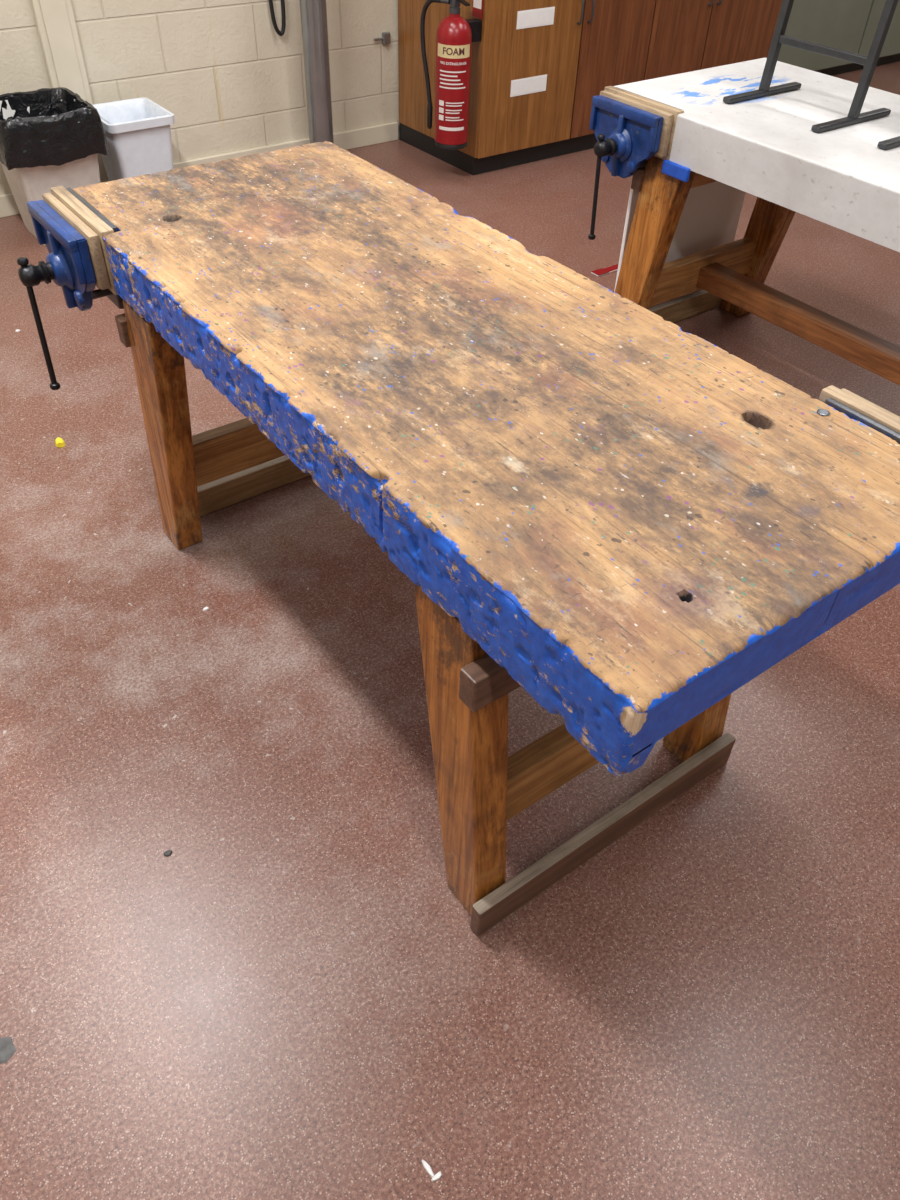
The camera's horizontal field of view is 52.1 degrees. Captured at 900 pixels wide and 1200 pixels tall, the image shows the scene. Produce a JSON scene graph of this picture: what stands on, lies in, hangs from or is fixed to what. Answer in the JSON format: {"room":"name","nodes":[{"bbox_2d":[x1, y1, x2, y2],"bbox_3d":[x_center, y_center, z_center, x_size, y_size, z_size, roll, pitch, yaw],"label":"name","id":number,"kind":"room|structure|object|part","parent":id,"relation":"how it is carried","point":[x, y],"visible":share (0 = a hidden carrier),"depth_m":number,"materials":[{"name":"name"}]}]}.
{"room":"woodworking shop","nodes":[
{"label":"woodworking shop","id":0,"kind":"room"},
{"bbox_2d":[0,0,399,194],"bbox_3d":[-0.440,-3.532,3.845,11.900,3.000,0.200,-26,50,-27],"label":"wall","id":1,"kind":"structure","parent":0,"point":[229,82],"depth_m":4.17,"materials":[{"name":"beige brick"}]},
{"bbox_2d":[30,0,107,178],"bbox_3d":[-1.546,-2.928,3.087,0.150,2.915,0.038,-26,50,-27],"label":"trim","id":2,"kind":"structure","parent":1,"relation":"attached to","point":[55,22],"depth_m":3.72,"materials":[{"name":"beige paint"}]},
{"bbox_2d":[0,122,397,217],"bbox_3d":[-2.658,-1.324,3.519,5.925,0.085,0.018,-26,50,-27],"label":"baseboard","id":3,"kind":"structure","parent":1,"relation":"attached to","point":[377,134],"depth_m":4.57,"materials":[{"name":"beige paint"}]},
{"bbox_2d":[269,0,285,35],"bbox_3d":[-0.748,-3.468,3.377,0.090,2.436,0.033,-26,50,-27],"label":"hanging cable","id":4,"kind":"object","parent":1,"relation":"hanging from","point":[280,33],"visible":1,"depth_m":4.15,"materials":[{"name":"black rubber"}]},
{"bbox_2d":[374,32,390,44],"bbox_3d":[-0.334,-2.752,4.517,0.090,0.050,0.024,-26,50,-27],"label":"wall fitting","id":5,"kind":"object","parent":1,"relation":"attached to","point":[385,38],"visible":1,"depth_m":4.51,"materials":[{"name":"metal"}]},
{"bbox_2d":[0,61,899,1199],"bbox_3d":[1.760,-0.279,2.722,11.900,0.100,7.760,-26,50,-27],"label":"floor","id":6,"kind":"structure","parent":0,"point":[297,1000],"depth_m":1.73,"materials":[{"name":"red stone"}]},
{"bbox_2d":[0,1037,16,1063],"bbox_3d":[-0.722,0.722,1.467,0.054,0.001,0.044,-26,50,-27],"label":"debris","id":7,"kind":"object","parent":6,"relation":"on","point":[7,1048],"depth_m":1.47,"materials":[{"name":"grey"}]},
{"bbox_2d":[0,87,108,245],"bbox_3d":[-1.606,-1.733,3.701,0.409,0.495,0.399,-26,50,-27],"label":"waste bin","id":8,"kind":"object","parent":6,"relation":"on","point":[50,137],"visible":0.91,"depth_m":3.56,"materials":[{"name":"beige plastic"}]},
{"bbox_2d":[55,437,64,446],"bbox_3d":[-1.152,-0.467,2.715,0.028,0.014,0.047,-26,50,-27],"label":"scrap","id":9,"kind":"object","parent":6,"relation":"on","point":[59,442],"visible":1,"depth_m":2.71,"materials":[{"name":"yellow plastic"}]},
{"bbox_2d":[93,97,174,180],"bbox_3d":[-1.337,-1.879,3.940,0.284,0.397,0.314,-26,50,-27],"label":"trash bin","id":10,"kind":"object","parent":6,"relation":"on","point":[137,131],"visible":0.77,"depth_m":3.83,"materials":[{"name":"white plastic"}]},
{"bbox_2d":[164,850,171,856],"bbox_3d":[-0.531,0.477,1.736,0.016,0.004,0.013,-26,50,-27],"label":"debris","id":11,"kind":"object","parent":6,"relation":"on","point":[167,853],"visible":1,"depth_m":1.74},
{"bbox_2d":[299,0,333,143],"bbox_3d":[-0.575,-3.195,3.479,0.170,2.998,0.170,-26,50,-27],"label":"steel post","id":12,"kind":"object","parent":6,"relation":"on","point":[314,26],"visible":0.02,"depth_m":4.16,"materials":[{"name":"grey metal"}]},
{"bbox_2d":[422,1159,433,1177],"bbox_3d":[-0.031,0.843,1.365,0.008,0.004,0.034,-26,50,-27],"label":"scrap","id":13,"kind":"object","parent":6,"relation":"on","point":[426,1165],"visible":1,"depth_m":1.36,"materials":[{"name":"paper"}]},
{"bbox_2d":[431,1171,441,1181],"bbox_3d":[-0.019,0.850,1.358,0.019,0.003,0.008,-26,50,-27],"label":"scrap","id":14,"kind":"object","parent":6,"relation":"on","point":[438,1175],"visible":1,"depth_m":1.36,"materials":[{"name":"paper"}]},
{"bbox_2d":[17,141,899,936],"bbox_3d":[-0.052,-0.250,1.949,0.917,0.806,1.882,-31,52,-30],"label":"workbench","id":15,"kind":"object","parent":6,"relation":"on","point":[591,505],"visible":1,"depth_m":1.45,"materials":[{"name":"brown wood"}]},
{"bbox_3d":[-0.906,-0.605,2.034,0.024,0.294,0.058,-6,44,-8],"label":"handle","id":16,"kind":"part","parent":15,"relation":"part of","materials":[{"name":"metal"}]},
{"bbox_3d":[-0.706,-0.706,2.063,0.248,0.018,0.018,-26,50,-27],"label":"guide rod","id":17,"kind":"part","parent":15,"relation":"part of","materials":[{"name":"metal"}]},
{"bbox_3d":[-0.655,-0.395,2.149,0.075,0.711,0.209,-26,50,-27],"label":"leg","id":18,"kind":"part","parent":15,"relation":"part of","materials":[{"name":"brown wood"}]},
{"bbox_3d":[-0.450,-0.432,2.389,0.535,0.120,0.045,-26,50,-27],"label":"rail","id":19,"kind":"part","parent":15,"relation":"part of","materials":[{"name":"orange wood"}]},
{"bbox_3d":[0.025,0.246,1.489,0.075,0.711,0.211,-26,50,-27],"label":"leg","id":20,"kind":"part","parent":15,"relation":"part of","materials":[{"name":"brown wood"}]},
{"bbox_3d":[0.269,0.246,1.691,0.535,0.120,0.045,-26,50,-27],"label":"rail","id":21,"kind":"part","parent":15,"relation":"part of","materials":[{"name":"orange wood"}]},
{"bbox_3d":[0.486,0.024,1.748,0.083,0.711,0.211,-26,50,-27],"label":"leg","id":22,"kind":"part","parent":15,"relation":"part of","materials":[{"name":"brown wood"}]},
{"bbox_2d":[398,0,782,174],"bbox_3d":[0.824,-3.374,4.478,2.140,1.980,0.710,-26,50,-27],"label":"tall cabinet","id":23,"kind":"object","parent":6,"relation":"on","point":[538,67],"visible":0.78,"depth_m":4.51,"materials":[{"name":"brown wood"}]},
{"bbox_2d":[420,0,481,149],"bbox_3d":[0.002,-2.377,4.127,0.271,0.632,0.176,0,43,-3],"label":"fire extinguisher","id":24,"kind":"object","parent":23,"relation":"attached to","point":[455,35],"visible":1,"depth_m":4.09,"materials":[{"name":"red metal"}]},
{"bbox_2d":[439,70,465,130],"bbox_3d":[0.009,-2.248,4.149,0.116,0.243,0.025,3,43,0],"label":"print","id":25,"kind":"object","parent":24,"relation":"attached to","point":[452,83],"depth_m":4.14},
{"bbox_3d":[0.043,-2.563,3.907,0.024,0.057,0.110,-26,50,-27],"label":"squeeze handle","id":26,"kind":"part","parent":24,"relation":"part of","materials":[{"name":"metal"}]},
{"bbox_3d":[0.394,-2.930,3.922,0.588,1.887,0.022,-26,50,-27],"label":"door","id":27,"kind":"part","parent":23,"relation":"part of","materials":[{"name":"brown wood"}]},
{"bbox_3d":[0.610,-2.739,4.286,0.010,0.110,0.031,-26,50,-27],"label":"handle","id":28,"kind":"part","parent":23,"relation":"part of","materials":[{"name":"metal"}]},
{"bbox_3d":[0.665,-2.766,4.317,0.010,0.110,0.031,-26,50,-27],"label":"handle","id":29,"kind":"part","parent":23,"relation":"part of","materials":[{"name":"metal"}]},
{"bbox_3d":[0.827,-3.139,4.164,0.472,1.887,0.022,-26,50,-27],"label":"door","id":30,"kind":"part","parent":23,"relation":"part of","materials":[{"name":"brown wood"}]},
{"bbox_3d":[1.192,-3.315,4.369,0.422,1.887,0.022,-26,50,-27],"label":"door","id":31,"kind":"part","parent":23,"relation":"part of","materials":[{"name":"brown wood"}]},
{"bbox_3d":[1.620,-3.522,4.609,0.625,1.887,0.022,-26,50,-27],"label":"door","id":32,"kind":"part","parent":23,"relation":"part of","materials":[{"name":"brown wood"}]},
{"bbox_2d":[591,264,617,275],"bbox_3d":[0.645,-1.339,3.732,0.160,0.007,0.042,-26,50,-27],"label":"paper strip","id":33,"kind":"object","parent":6,"relation":"on","point":[599,272],"visible":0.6,"depth_m":3.72,"materials":[{"name":"red paper"}]},
{"bbox_2d":[614,175,745,307],"bbox_3d":[0.808,-1.277,3.217,0.590,0.630,0.024,-26,50,-27],"label":"panel board","id":34,"kind":"object","parent":6,"relation":"on","point":[711,212],"visible":0.1,"depth_m":3.23,"materials":[{"name":"white paint"}]},
{"bbox_2d":[588,58,899,384],"bbox_3d":[1.308,-0.902,2.707,0.973,0.806,1.880,-31,52,-30],"label":"workbench","id":35,"kind":"object","parent":6,"relation":"on","point":[675,134],"visible":0.92,"depth_m":2.73,"materials":[{"name":"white wood"}]},
{"bbox_3d":[0.440,-1.238,2.770,0.024,0.294,0.058,-6,44,-8],"label":"handle","id":36,"kind":"part","parent":35,"relation":"part of","materials":[{"name":"metal"}]},
{"bbox_3d":[0.640,-1.339,2.800,0.248,0.018,0.018,-26,50,-27],"label":"guide rod","id":37,"kind":"part","parent":35,"relation":"part of","materials":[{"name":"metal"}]},
{"bbox_3d":[0.628,-1.091,2.950,0.075,0.711,0.209,-26,50,-27],"label":"leg","id":38,"kind":"part","parent":35,"relation":"part of","materials":[{"name":"brown wood"}]},
{"bbox_3d":[0.855,-1.138,3.202,0.590,0.120,0.045,-26,50,-27],"label":"rail","id":39,"kind":"part","parent":35,"relation":"part of","materials":[{"name":"orange wood"}]},
{"bbox_3d":[0.918,-1.398,2.871,0.585,0.115,0.060,-26,50,-27],"label":"rail","id":40,"kind":"part","parent":35,"relation":"part of","materials":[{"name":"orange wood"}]},
{"bbox_3d":[1.133,-1.335,3.234,0.083,0.711,0.209,-26,50,-27],"label":"leg","id":41,"kind":"part","parent":35,"relation":"part of","materials":[{"name":"brown wood"}]},
{"bbox_2d":[723,0,898,132],"bbox_3d":[1.047,-1.594,2.523,0.355,0.449,0.355,-26,50,-27],"label":"metal stand","id":42,"kind":"object","parent":35,"relation":"on","point":[854,116],"visible":1,"depth_m":2.57,"materials":[{"name":"grey paint"}]},
{"bbox_3d":[0.955,-1.681,2.618,0.053,0.415,0.023,-26,50,-27],"label":"leg","id":43,"kind":"part","parent":42,"relation":"part of","materials":[{"name":"grey paint"}]},
{"bbox_3d":[1.142,-1.505,2.436,0.053,0.415,0.023,-26,50,-27],"label":"leg","id":44,"kind":"part","parent":42,"relation":"part of","materials":[{"name":"grey paint"}]},
{"bbox_2d":[877,136,899,149],"bbox_3d":[1.375,-1.325,2.248,0.355,0.449,0.365,-26,50,-27],"label":"stool","id":45,"kind":"object","parent":35,"relation":"on","point":[893,142],"visible":1,"depth_m":2.41,"materials":[{"name":"grey paint"}]},
{"bbox_2d":[777,0,899,75],"bbox_3d":[2.592,-4.146,5.807,1.780,1.400,0.410,-26,50,-27],"label":"storage unit","id":46,"kind":"object","parent":6,"relation":"on","point":[848,25],"visible":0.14,"depth_m":5.85,"materials":[{"name":"grey paint"}]},
{"bbox_3d":[3.066,-4.228,5.879,0.870,1.310,0.021,-26,50,-27],"label":"door","id":47,"kind":"part","parent":46,"relation":"part of","materials":[{"name":"grey paint"}]}
]}

